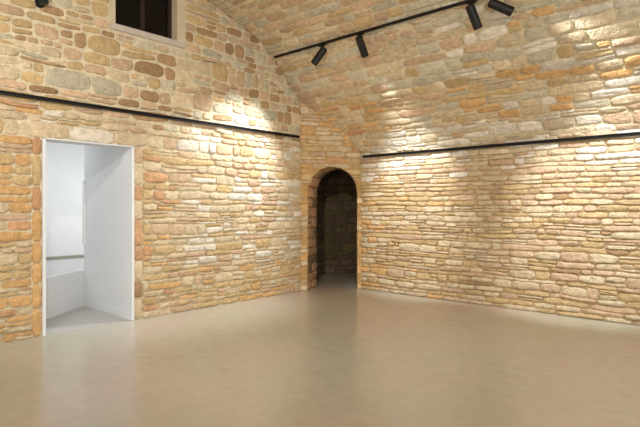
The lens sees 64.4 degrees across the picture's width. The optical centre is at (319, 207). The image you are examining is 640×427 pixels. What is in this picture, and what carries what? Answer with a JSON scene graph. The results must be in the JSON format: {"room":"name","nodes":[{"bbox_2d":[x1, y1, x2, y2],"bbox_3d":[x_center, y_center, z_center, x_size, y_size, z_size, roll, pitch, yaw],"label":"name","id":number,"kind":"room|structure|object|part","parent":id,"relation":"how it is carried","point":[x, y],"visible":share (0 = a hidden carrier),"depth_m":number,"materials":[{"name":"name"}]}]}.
{"room":"empty gallery hall","nodes":[
{"label":"empty gallery hall","id":0,"kind":"room"},
{"bbox_2d":[46,142,83,275],"bbox_3d":[-4.928,0.050,7.694,0.100,2.600,5.220,0,0,42],"label":"wall","id":1,"kind":"structure","parent":0,"point":[64,162],"depth_m":8.40,"materials":[{"name":"white paint"}]},
{"bbox_2d":[46,254,83,259],"bbox_3d":[-4.880,0.810,7.651,0.030,0.040,5.220,0,0,42],"label":"trim","id":2,"kind":"structure","parent":1,"relation":"attached to","point":[69,256],"depth_m":8.38,"materials":[{"name":"grey metal"}]},
{"bbox_2d":[46,270,83,318],"bbox_3d":[-3.335,1.100,6.432,0.100,0.500,1.150,0,0,4],"label":"wall","id":3,"kind":"structure","parent":0,"point":[64,291],"depth_m":6.52,"materials":[{"name":"white paint"}]},
{"bbox_2d":[84,145,122,308],"bbox_3d":[-2.672,0.050,6.654,1.310,2.600,0.260,0,0,42],"label":"wall","id":4,"kind":"structure","parent":0,"point":[103,166],"depth_m":6.59,"materials":[{"name":"white paint"}]},
{"bbox_2d":[82,181,85,244],"bbox_3d":[-3.240,0.065,6.976,0.065,0.870,0.022,0,0,42],"label":"trim","id":5,"kind":"structure","parent":4,"relation":"attached to","point":[83,182],"depth_m":6.96,"materials":[{"name":"white"}]},
{"bbox_2d":[84,299,122,316],"bbox_3d":[-2.828,1.300,6.614,1.130,0.100,0.012,0,0,42],"label":"baseboard","id":6,"kind":"structure","parent":4,"relation":"attached to","point":[91,304],"depth_m":6.58,"materials":[{"name":"white paint"}]},
{"bbox_2d":[0,0,301,342],"bbox_3d":[-2.752,-0.900,5.537,0.045,4.500,7.400,0,0,42],"label":"wall","id":7,"kind":"structure","parent":0,"point":[217,213],"depth_m":6.43,"materials":[{"name":"stone"}]},
{"bbox_2d":[34,0,48,7],"bbox_3d":[-2.887,-2.188,5.282,0.159,0.177,0.100,0,0,42],"label":"wall lamp","id":8,"kind":"object","parent":7,"relation":"attached to","point":[39,3],"visible":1,"depth_m":5.28,"materials":[{"name":"black metal"}]},
{"bbox_2d":[42,137,133,335],"bbox_3d":[-2.653,0.304,5.791,0.230,2.092,1.024,0,0,42],"label":"door frame","id":9,"kind":"structure","parent":7,"relation":"in","point":[128,151],"depth_m":6.08,"materials":[{"name":"white paint"}]},
{"bbox_2d":[0,90,299,137],"bbox_3d":[-2.228,-1.145,6.107,0.081,0.042,5.608,0,0,42],"label":"track rail","id":10,"kind":"object","parent":7,"relation":"attached to","point":[2,92],"visible":1,"depth_m":6.05,"materials":[{"name":"black metal"}]},
{"bbox_2d":[0,273,639,426],"bbox_3d":[0.323,1.407,4.865,13.500,0.126,13.100,0,0,42],"label":"floor","id":11,"kind":"structure","parent":0,"point":[333,353],"depth_m":4.30,"materials":[{"name":"beige concrete"}]},
{"bbox_2d":[300,103,361,290],"bbox_3d":[0.191,-0.350,8.369,1.132,3.400,0.033,0,0,-12],"label":"wall","id":12,"kind":"structure","parent":0,"point":[323,145],"depth_m":8.33,"materials":[{"name":"stone"}]},
{"bbox_2d":[307,167,357,289],"bbox_3d":[0.281,0.329,8.647,1.105,2.042,0.501,0,0,-12],"label":"door frame","id":13,"kind":"structure","parent":12,"relation":"attached to","point":[312,187],"depth_m":8.53,"materials":[{"name":"stone"}]},
{"bbox_2d":[316,169,356,277],"bbox_3d":[0.605,0.150,9.736,1.524,2.400,2.390,0,0,13],"label":"wall","id":14,"kind":"structure","parent":0,"point":[336,208],"depth_m":10.45,"materials":[{"name":"stone"}]},
{"bbox_2d":[207,0,639,153],"bbox_3d":[0.536,-1.950,3.266,8.550,2.104,8.013,0,0,42],"label":"ceiling","id":15,"kind":"structure","parent":0,"point":[547,68],"depth_m":6.42,"materials":[{"name":"stone"}]},
{"bbox_2d":[274,0,477,58],"bbox_3d":[1.697,-2.291,5.581,6.408,0.033,0.038,0,0,42],"label":"track rail","id":16,"kind":"object","parent":15,"relation":"attached to","point":[465,1],"visible":1,"depth_m":6.40,"materials":[{"name":"black metal"}]},
{"bbox_2d":[311,44,326,65],"bbox_3d":[-0.013,-2.127,7.074,0.229,0.296,0.103,0,0,1],"label":"spotlight","id":17,"kind":"object","parent":16,"relation":"attached to","point":[319,55],"visible":1,"depth_m":7.03,"materials":[{"name":"black metal"}]},
{"bbox_2d":[355,33,368,57],"bbox_3d":[0.551,-2.128,6.668,0.110,0.293,0.232,0,0,42],"label":"spotlight","id":18,"kind":"object","parent":16,"relation":"attached to","point":[359,39],"visible":1,"depth_m":6.63,"materials":[{"name":"black metal"}]},
{"bbox_2d":[465,0,482,30],"bbox_3d":[1.705,-2.125,5.625,0.217,0.301,0.103,0,0,-29],"label":"spotlight","id":19,"kind":"object","parent":16,"relation":"attached to","point":[472,13],"visible":1,"depth_m":5.59,"materials":[{"name":"black metal"}]},
{"bbox_2d":[487,0,514,16],"bbox_3d":[1.929,-2.155,5.415,0.277,0.240,0.103,0,0,14],"label":"spotlight","id":20,"kind":"object","parent":16,"relation":"attached to","point":[496,5],"visible":1,"depth_m":5.38,"materials":[{"name":"black metal"}]},
{"bbox_2d":[360,129,639,325],"bbox_3d":[3.563,0.200,5.905,7.800,2.300,0.053,0,0,42],"label":"wall","id":21,"kind":"structure","parent":0,"point":[551,228],"depth_m":6.79,"materials":[{"name":"stone"}]},
{"bbox_2d":[362,132,639,157],"bbox_3d":[2.811,-0.850,6.570,5.608,0.042,0.081,0,0,42],"label":"track rail","id":22,"kind":"object","parent":21,"relation":"attached to","point":[629,133],"visible":1,"depth_m":6.75,"materials":[{"name":"black metal"}]},
{"bbox_3d":[-2.394,-2.462,6.492,0.040,0.815,1.020,0,0,42],"label":"wall","id":23,"kind":"structure","parent":0,"visible":0},
{"bbox_2d":[116,0,171,38],"bbox_3d":[-2.230,-2.462,6.345,0.060,0.615,0.820,0,0,42],"label":"window","id":24,"kind":"structure","parent":23,"relation":"in","point":[150,16],"depth_m":6.40,"materials":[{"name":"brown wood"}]},
{"bbox_3d":[-2.358,-2.462,6.202,0.010,0.515,0.335,0,0,42],"label":"pane","id":25,"kind":"part","parent":24,"relation":"part of","materials":[{"name":"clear glass"}]},
{"bbox_3d":[-2.102,-2.462,6.489,0.010,0.515,0.335,0,0,42],"label":"pane","id":26,"kind":"part","parent":24,"relation":"part of","materials":[{"name":"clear glass"}]},
{"bbox_2d":[110,0,184,42],"bbox_3d":[-2.226,-2.487,6.382,0.358,0.705,1.000,0,0,42],"label":"trim","id":27,"kind":"structure","parent":23,"relation":"attached to","point":[178,6],"depth_m":6.57,"materials":[{"name":"paint"}]},
{"bbox_2d":[110,22,185,48],"bbox_3d":[-2.221,-2.118,6.378,0.370,0.075,1.000,0,0,42],"label":"trim","id":28,"kind":"structure","parent":23,"relation":"attached to","point":[117,27],"depth_m":6.22,"materials":[{"name":"grey stone"}]}
]}

